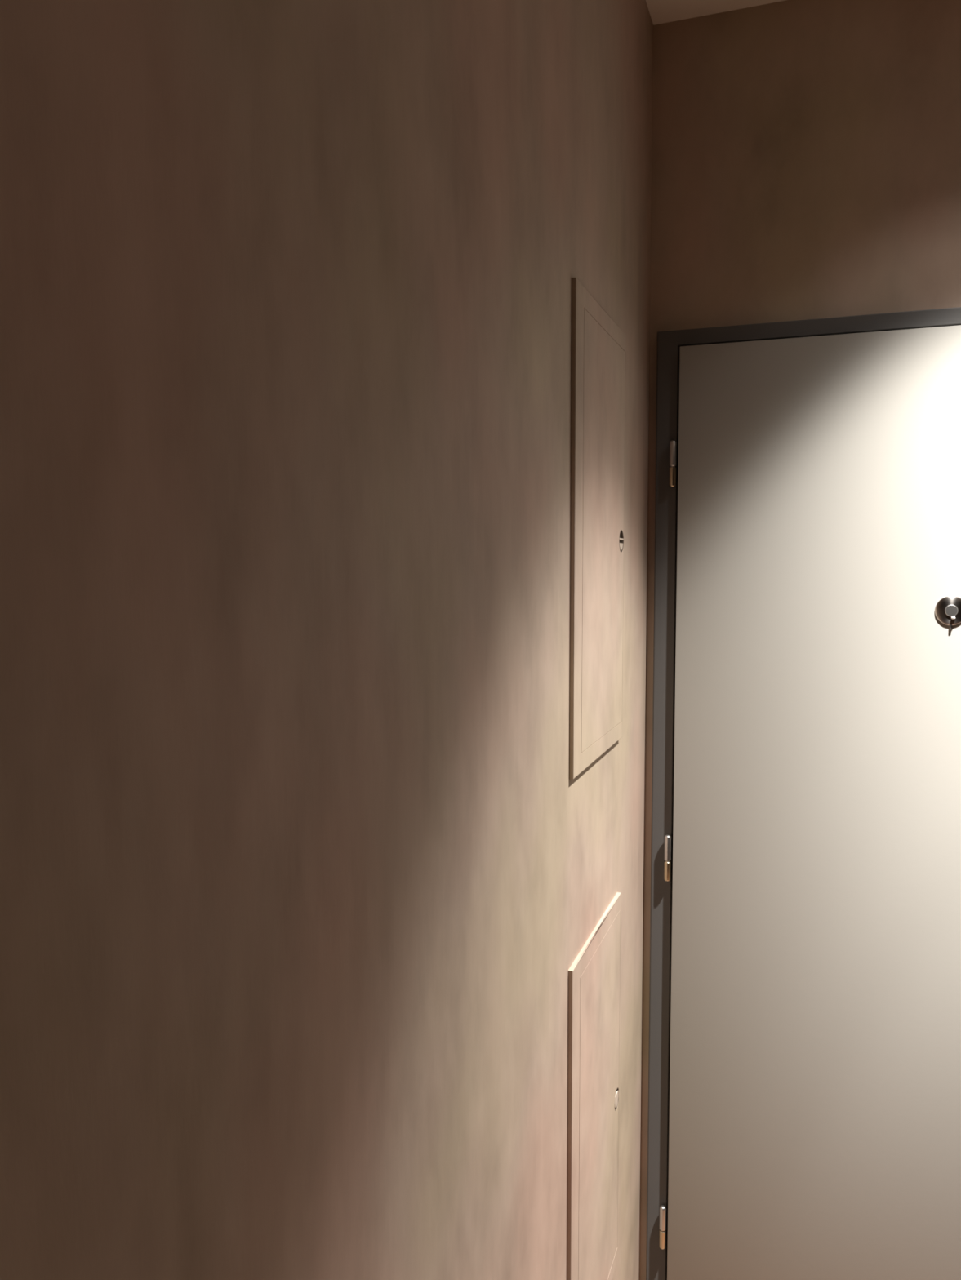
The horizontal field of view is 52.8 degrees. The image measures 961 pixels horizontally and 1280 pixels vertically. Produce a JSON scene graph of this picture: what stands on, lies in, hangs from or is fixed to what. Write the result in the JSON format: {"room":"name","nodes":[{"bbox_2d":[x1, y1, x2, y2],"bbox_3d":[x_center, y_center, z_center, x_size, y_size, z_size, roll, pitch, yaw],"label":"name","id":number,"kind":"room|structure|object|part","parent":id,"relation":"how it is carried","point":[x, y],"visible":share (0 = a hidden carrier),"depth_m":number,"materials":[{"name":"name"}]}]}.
{"room":"entrance hallway","nodes":[
{"label":"entrance hallway","id":0,"kind":"room"},
{"bbox_2d":[0,0,653,1279],"bbox_3d":[-0.528,0.342,-0.296,0.160,2.566,4.600,1,5,19],"label":"wall","id":1,"kind":"structure","parent":0,"point":[304,873],"depth_m":0.61,"materials":[{"name":"paint"}]},
{"bbox_2d":[566,892,620,1279],"bbox_3d":[0.177,0.757,1.484,0.006,0.650,0.330,1,5,19],"label":"access hatch","id":2,"kind":"object","parent":1,"relation":"attached to","point":[593,984],"visible":1,"depth_m":1.46,"materials":[{"name":"paint"}]},
{"bbox_2d":[568,277,626,779],"bbox_3d":[0.175,-0.151,1.412,0.007,0.648,0.330,1,5,19],"label":"access hatch","id":3,"kind":"object","parent":1,"relation":"attached to","point":[597,344],"visible":1,"depth_m":1.37,"materials":[{"name":"paint"}]},
{"bbox_3d":[0.182,-0.152,1.431,0.005,0.593,0.281,1,5,19],"label":"hatch door","id":4,"kind":"part","parent":3,"relation":"part of","materials":[{"name":"paint"}]},
{"bbox_2d":[645,0,785,25],"bbox_3d":[0.463,-0.986,-0.753,2.270,0.150,4.920,1,5,19],"label":"ceiling","id":5,"kind":"structure","parent":0,"point":[660,11],"depth_m":1.68,"materials":[{"name":"white paint"}]},
{"bbox_2d":[639,0,960,1279],"bbox_3d":[1.259,0.191,1.590,2.270,2.566,0.160,1,5,19],"label":"wall","id":6,"kind":"structure","parent":0,"point":[806,154],"depth_m":1.68,"materials":[{"name":"paint"}]},
{"bbox_2d":[645,306,960,1279],"bbox_3d":[0.806,0.455,1.707,1.000,2.022,0.111,1,5,19],"label":"door","id":7,"kind":"structure","parent":6,"relation":"in","point":[804,1122],"depth_m":1.72,"materials":[{"name":"grey paint"}]}
]}

